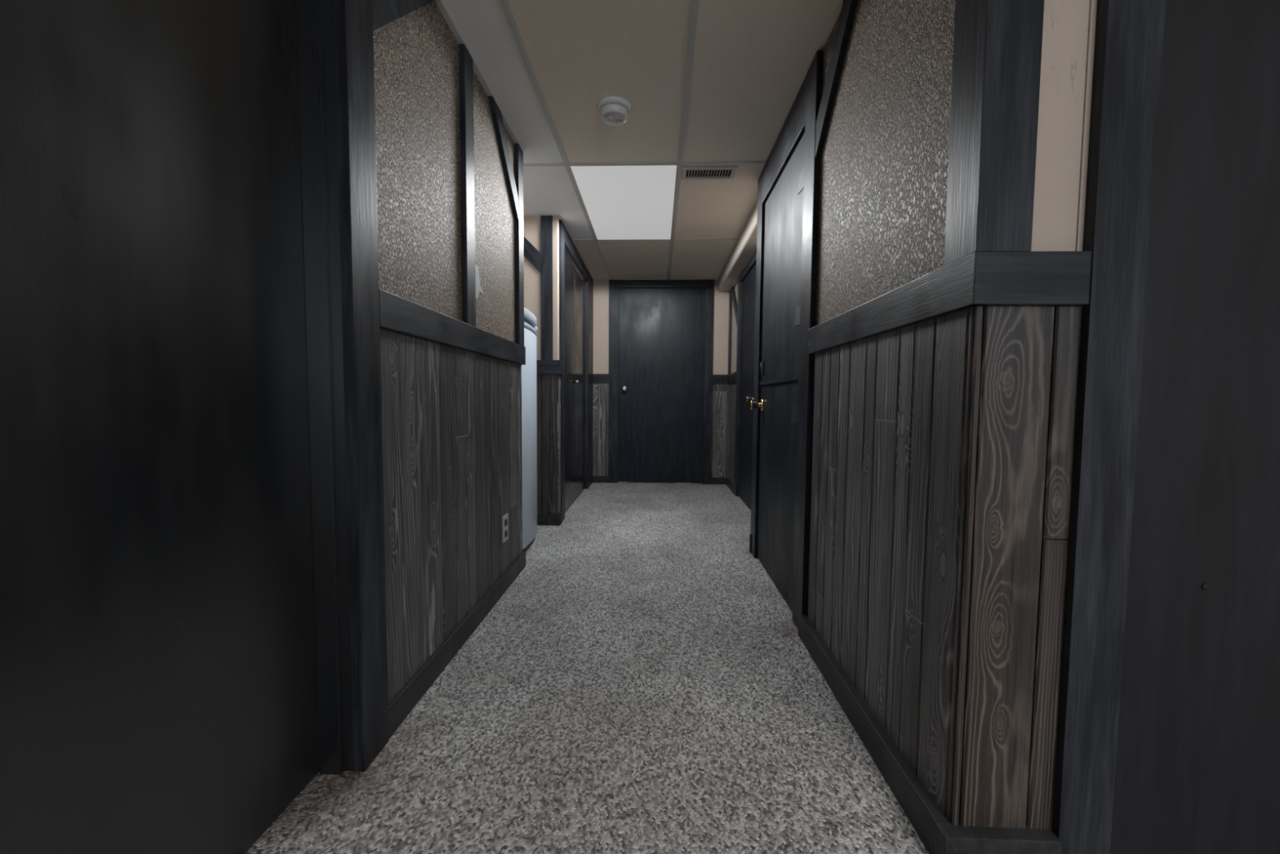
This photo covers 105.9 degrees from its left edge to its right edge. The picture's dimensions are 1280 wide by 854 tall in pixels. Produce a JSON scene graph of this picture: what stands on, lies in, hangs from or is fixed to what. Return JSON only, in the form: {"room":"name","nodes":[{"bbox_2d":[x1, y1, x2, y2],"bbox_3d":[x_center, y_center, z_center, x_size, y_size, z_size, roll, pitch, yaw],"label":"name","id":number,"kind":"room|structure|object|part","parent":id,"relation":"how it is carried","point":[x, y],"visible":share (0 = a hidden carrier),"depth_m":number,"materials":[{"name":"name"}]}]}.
{"room":"basement hallway","nodes":[
{"label":"basement hallway","id":0,"kind":"room"},
{"bbox_2d":[373,0,560,702],"bbox_3d":[-1.084,-0.247,1.161,0.948,2.036,7.468,1,3,2],"label":"wall","id":1,"kind":"structure","parent":0,"point":[451,416],"depth_m":1.50,"materials":[{"name":"wood"}]},
{"bbox_2d":[0,0,389,853],"bbox_3d":[-0.699,-0.208,0.597,0.138,2.027,1.085,1,3,2],"label":"door","id":2,"kind":"structure","parent":1,"relation":"in","point":[193,626],"depth_m":0.77,"materials":[{"name":"black paint"}]},
{"bbox_3d":[-0.642,-0.207,0.595,0.025,2.027,1.085,1,3,2],"label":"casing","id":3,"kind":"part","parent":2,"relation":"part of","materials":[{"name":"black paint"}]},
{"bbox_2d":[372,0,435,31],"bbox_3d":[-0.611,-1.084,1.267,0.019,0.354,0.355,1,3,2],"label":"trim board","id":4,"kind":"object","parent":1,"relation":"attached to","point":[385,12],"visible":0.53,"depth_m":1.18,"materials":[{"name":"black paint"}]},
{"bbox_2d":[378,288,525,364],"bbox_3d":[-0.599,-0.316,1.763,0.023,0.088,1.260,1,3,2],"label":"trim board","id":5,"kind":"object","parent":1,"relation":"attached to","point":[398,314],"visible":0.8,"depth_m":1.45,"materials":[{"name":"black paint"}]},
{"bbox_2d":[388,551,525,737],"bbox_3d":[-0.609,0.700,1.816,0.020,0.078,1.266,1,3,2],"label":"baseboard","id":6,"kind":"structure","parent":1,"relation":"attached to","point":[401,705],"depth_m":1.52,"materials":[{"name":"black wood"}]},
{"bbox_2d":[458,44,475,327],"bbox_3d":[-0.599,-0.820,1.681,0.020,0.928,0.076,1,3,2],"label":"trim board","id":7,"kind":"object","parent":1,"relation":"attached to","point":[465,60],"visible":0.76,"depth_m":1.66,"materials":[{"name":"black paint"}]},
{"bbox_2d":[475,265,483,298],"bbox_3d":[-0.606,-0.537,1.798,0.002,0.120,0.123,1,3,2],"label":"plaster patch","id":8,"kind":"object","parent":1,"relation":"attached to","point":[478,288],"visible":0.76,"depth_m":1.80,"materials":[{"name":"white paint"}]},
{"bbox_2d":[488,96,518,221],"bbox_3d":[-0.582,-1.131,2.080,0.019,0.351,0.352,1,3,2],"label":"trim board","id":9,"kind":"object","parent":1,"relation":"attached to","point":[495,112],"visible":1,"depth_m":2.07,"materials":[{"name":"black paint"}]},
{"bbox_2d":[502,513,508,542],"bbox_3d":[-0.593,0.445,2.133,0.008,0.115,0.068,1,3,2],"label":"wall outlet","id":10,"kind":"object","parent":1,"relation":"attached to","point":[504,518],"visible":1,"depth_m":2.12,"materials":[{"name":"plastic"}]},
{"bbox_2d":[514,143,524,346],"bbox_3d":[-0.576,-0.855,2.312,0.020,0.928,0.080,1,3,2],"label":"trim board","id":11,"kind":"object","parent":1,"relation":"attached to","point":[518,153],"visible":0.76,"depth_m":2.29,"materials":[{"name":"black paint"}]},
{"bbox_2d":[523,235,540,272],"bbox_3d":[-0.823,-1.182,3.150,0.358,0.358,0.019,1,3,2],"label":"trim board","id":12,"kind":"object","parent":1,"relation":"attached to","point":[531,254],"visible":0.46,"depth_m":3.14,"materials":[{"name":"black paint"}]},
{"bbox_2d":[540,215,552,359],"bbox_3d":[-0.609,-0.903,3.158,0.076,0.928,0.020,1,3,2],"label":"trim board","id":13,"kind":"object","parent":1,"relation":"attached to","point":[546,221],"visible":1,"depth_m":3.15,"materials":[{"name":"black paint"}]},
{"bbox_2d":[536,360,562,374],"bbox_3d":[-0.853,-0.398,3.224,0.662,0.092,0.082,1,3,2],"label":"trim board","id":14,"kind":"object","parent":1,"relation":"attached to","point":[543,366],"visible":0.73,"depth_m":3.17,"materials":[{"name":"black paint"}]},
{"bbox_2d":[537,511,562,525],"bbox_3d":[-0.862,0.615,3.280,0.660,0.078,0.085,1,3,2],"label":"baseboard","id":15,"kind":"structure","parent":1,"relation":"attached to","point":[553,519],"depth_m":3.23,"materials":[{"name":"black wood"}]},
{"bbox_2d":[559,220,593,520],"bbox_3d":[-0.530,-0.402,4.054,0.061,2.027,1.597,1,3,2],"label":"door","id":16,"kind":"structure","parent":1,"relation":"in","point":[575,281],"depth_m":3.93,"materials":[{"name":"black paint"}]},
{"bbox_2d":[244,482,928,853],"bbox_3d":[0.658,0.810,1.175,4.750,0.050,7.700,1,3,2],"label":"floor","id":17,"kind":"structure","parent":0,"point":[644,683],"depth_m":1.25,"materials":[{"name":"carpet"}]},
{"bbox_2d":[521,307,537,551],"bbox_3d":[-0.893,0.021,2.697,0.567,1.330,0.547,1,3,2],"label":"refrigerator","id":18,"kind":"object","parent":17,"relation":"on","point":[529,391],"visible":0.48,"depth_m":2.67,"materials":[{"name":"metal"}]},
{"bbox_2d":[435,0,843,279],"bbox_3d":[0.675,-1.265,1.058,4.750,0.052,7.700,1,3,2],"label":"ceiling","id":19,"kind":"structure","parent":0,"point":[704,82],"depth_m":1.88,"materials":[{"name":"tile"}]},
{"bbox_2d":[596,95,631,125],"bbox_3d":[-0.107,-1.280,1.971,0.142,0.050,0.142,1,3,2],"label":"smoke detector","id":20,"kind":"object","parent":19,"relation":"attached to","point":[613,110],"visible":1,"depth_m":1.94,"materials":[{"name":"white plastic"}]},
{"bbox_3d":[-0.107,-1.296,1.970,0.142,0.018,0.142,1,3,2],"label":"mounting plate","id":21,"kind":"part","parent":20,"relation":"part of","materials":[{"name":"white plastic"}]},
{"bbox_2d":[569,164,677,239],"bbox_3d":[-0.065,-1.361,3.021,0.551,0.007,1.145,1,3,2],"label":"recessed light","id":22,"kind":"object","parent":19,"relation":"in","point":[620,202],"visible":1,"depth_m":2.87,"materials":[{"name":"grey plastic"}]},
{"bbox_2d":[681,165,737,179],"bbox_3d":[0.359,-1.325,2.530,0.280,0.016,0.128,1,3,2],"label":"ceiling vent","id":23,"kind":"object","parent":19,"relation":"in","point":[688,172],"visible":1,"depth_m":2.53,"materials":[{"name":"metal"}]},
{"bbox_2d":[592,280,728,483],"bbox_3d":[-0.260,-0.453,4.909,2.530,2.036,0.108,1,3,2],"label":"wall","id":24,"kind":"structure","parent":0,"point":[720,395],"depth_m":4.84,"materials":[{"name":"wood"}]},
{"bbox_2d":[592,373,608,382],"bbox_3d":[-0.400,-0.489,4.854,0.172,0.088,0.022,1,3,2],"label":"trim board","id":25,"kind":"object","parent":24,"relation":"attached to","point":[597,378],"visible":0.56,"depth_m":4.84,"materials":[{"name":"black paint"}]},
{"bbox_2d":[592,475,726,484],"bbox_3d":[0.195,0.537,4.892,1.380,0.068,0.020,1,3,2],"label":"baseboard","id":26,"kind":"structure","parent":24,"relation":"attached to","point":[595,478],"depth_m":4.90,"materials":[{"name":"black wood"}]},
{"bbox_2d":[608,280,714,484],"bbox_3d":[0.203,-0.441,4.834,1.035,2.028,0.090,1,3,2],"label":"door","id":27,"kind":"structure","parent":24,"relation":"in","point":[661,331],"depth_m":4.84,"materials":[{"name":"black paint"}]},
{"bbox_2d":[712,374,728,383],"bbox_3d":[0.807,-0.477,4.812,0.171,0.088,0.022,1,3,2],"label":"trim board","id":28,"kind":"object","parent":24,"relation":"attached to","point":[717,379],"visible":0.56,"depth_m":4.80,"materials":[{"name":"black paint"}]},
{"bbox_2d":[727,282,737,484],"bbox_3d":[0.906,-0.378,3.744,0.118,2.036,2.158,1,3,2],"label":"wall","id":29,"kind":"structure","parent":0,"point":[731,403],"depth_m":4.59,"materials":[{"name":"wood"}]},
{"bbox_2d":[727,290,732,374],"bbox_3d":[0.885,-0.925,4.756,0.020,0.815,0.078,1,3,2],"label":"trim board","id":30,"kind":"object","parent":29,"relation":"attached to","point":[730,291],"visible":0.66,"depth_m":4.73,"materials":[{"name":"black paint"}]},
{"bbox_2d":[725,477,733,493],"bbox_3d":[0.837,0.605,3.793,0.020,0.068,2.136,1,3,2],"label":"baseboard","id":31,"kind":"structure","parent":29,"relation":"attached to","point":[728,482],"depth_m":4.59,"materials":[{"name":"black wood"}]},
{"bbox_2d":[727,371,736,383],"bbox_3d":[0.873,-0.462,4.557,0.022,0.088,0.484,1,3,2],"label":"trim board","id":32,"kind":"object","parent":29,"relation":"attached to","point":[731,378],"visible":0.76,"depth_m":4.53,"materials":[{"name":"black paint"}]},
{"bbox_2d":[730,287,737,324],"bbox_3d":[0.878,-1.113,4.483,0.020,0.406,0.406,1,3,2],"label":"trim board","id":33,"kind":"object","parent":29,"relation":"attached to","point":[732,290],"visible":0.77,"depth_m":4.44,"materials":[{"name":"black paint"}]},
{"bbox_2d":[733,252,756,509],"bbox_3d":[0.837,-0.323,3.852,0.079,1.913,0.942,1,3,2],"label":"door","id":34,"kind":"structure","parent":29,"relation":"in","point":[747,280],"depth_m":3.97,"materials":[{"name":"black paint"}]},
{"bbox_3d":[0.856,-0.323,3.851,0.033,1.913,0.942,1,3,2],"label":"casing","id":35,"kind":"part","parent":34,"relation":"part of","materials":[{"name":"black paint"}]},
{"bbox_3d":[0.816,-0.205,3.567,0.046,0.045,0.045,1,3,2],"label":"knob handle","id":36,"kind":"part","parent":34,"relation":"part of","materials":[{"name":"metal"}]},
{"bbox_2d":[717,200,757,291],"bbox_3d":[0.820,-1.334,3.694,0.185,0.119,2.156,1,3,2],"label":"wall","id":37,"kind":"structure","parent":0,"point":[744,249],"depth_m":3.65,"materials":[{"name":"paint"}]},
{"bbox_2d":[807,0,973,820],"bbox_3d":[0.755,-0.266,1.748,0.298,2.036,1.848,1,3,2],"label":"wall","id":38,"kind":"structure","parent":0,"point":[891,411],"depth_m":1.12,"materials":[{"name":"wood"}]},
{"bbox_2d":[749,50,823,629],"bbox_3d":[0.604,-0.287,2.174,0.086,2.028,0.970,1,3,2],"label":"door","id":39,"kind":"structure","parent":38,"relation":"in","point":[782,405],"depth_m":2.02,"materials":[{"name":"black paint"}]},
{"bbox_3d":[0.600,-0.114,2.500,0.046,0.045,0.045,1,3,2],"label":"knob handle","id":40,"kind":"part","parent":39,"relation":"part of","materials":[{"name":"metal"}]},
{"bbox_3d":[0.627,-0.113,2.499,0.011,0.062,0.062,1,3,2],"label":"knob","id":41,"kind":"part","parent":39,"relation":"part of","materials":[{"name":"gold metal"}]},
{"bbox_2d":[814,0,857,158],"bbox_3d":[0.603,-1.085,1.466,0.019,0.354,0.354,1,3,2],"label":"trim board","id":42,"kind":"object","parent":38,"relation":"attached to","point":[847,11],"visible":1,"depth_m":1.49,"materials":[{"name":"black paint"}]},
{"bbox_2d":[798,613,949,853],"bbox_3d":[0.573,0.737,1.316,0.033,0.078,0.860,1,3,2],"label":"baseboard","id":43,"kind":"structure","parent":38,"relation":"attached to","point":[917,802],"depth_m":1.12,"materials":[{"name":"black wood"}]},
{"bbox_2d":[807,251,983,354],"bbox_3d":[0.586,-0.274,1.258,0.022,0.087,0.902,1,3,2],"label":"trim board","id":44,"kind":"object","parent":38,"relation":"attached to","point":[948,289],"visible":1,"depth_m":1.03,"materials":[{"name":"black paint"}]},
{"bbox_2d":[943,0,979,266],"bbox_3d":[0.577,-0.760,0.827,0.020,0.932,0.092,1,3,2],"label":"trim board","id":45,"kind":"object","parent":38,"relation":"attached to","point":[966,11],"visible":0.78,"depth_m":0.85,"materials":[{"name":"black paint"}]},
{"bbox_2d":[949,0,1089,830],"bbox_3d":[1.752,-0.205,0.811,2.358,2.036,0.058,1,3,2],"label":"wall","id":46,"kind":"structure","parent":0,"point":[1024,361],"depth_m":0.84,"materials":[{"name":"wood"}]},
{"bbox_2d":[933,821,1062,853],"bbox_3d":[0.639,0.763,0.868,0.200,0.079,0.033,1,3,2],"label":"baseboard","id":47,"kind":"structure","parent":46,"relation":"attached to","point":[949,838],"depth_m":0.85,"materials":[{"name":"black wood"}]},
{"bbox_2d":[968,0,1044,254],"bbox_3d":[0.609,-0.758,0.789,0.090,0.932,0.022,1,3,2],"label":"trim board","id":48,"kind":"object","parent":46,"relation":"attached to","point":[1009,50],"visible":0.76,"depth_m":0.79,"materials":[{"name":"black paint"}]},
{"bbox_2d":[966,251,1092,306],"bbox_3d":[0.653,-0.249,0.816,0.188,0.087,0.022,1,3,2],"label":"trim board","id":49,"kind":"object","parent":46,"relation":"attached to","point":[1002,278],"visible":1,"depth_m":0.80,"materials":[{"name":"black paint"}]},
{"bbox_2d":[1075,0,1097,251],"bbox_3d":[0.748,-0.757,0.793,0.009,0.932,0.003,1,3,2],"label":"trim board","id":50,"kind":"object","parent":46,"relation":"attached to","point":[1093,3],"visible":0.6,"depth_m":0.81,"materials":[{"name":"beige wood"}]},
{"bbox_2d":[1051,0,1279,853],"bbox_3d":[1.234,-0.205,0.802,0.973,2.028,0.034,1,3,2],"label":"door","id":51,"kind":"structure","parent":46,"relation":"in","point":[1168,740],"depth_m":0.81,"materials":[{"name":"black paint"}]},
{"bbox_3d":[1.234,-0.205,0.797,0.973,2.028,0.024,1,3,2],"label":"casing","id":52,"kind":"part","parent":51,"relation":"part of","materials":[{"name":"black paint"}]}
]}

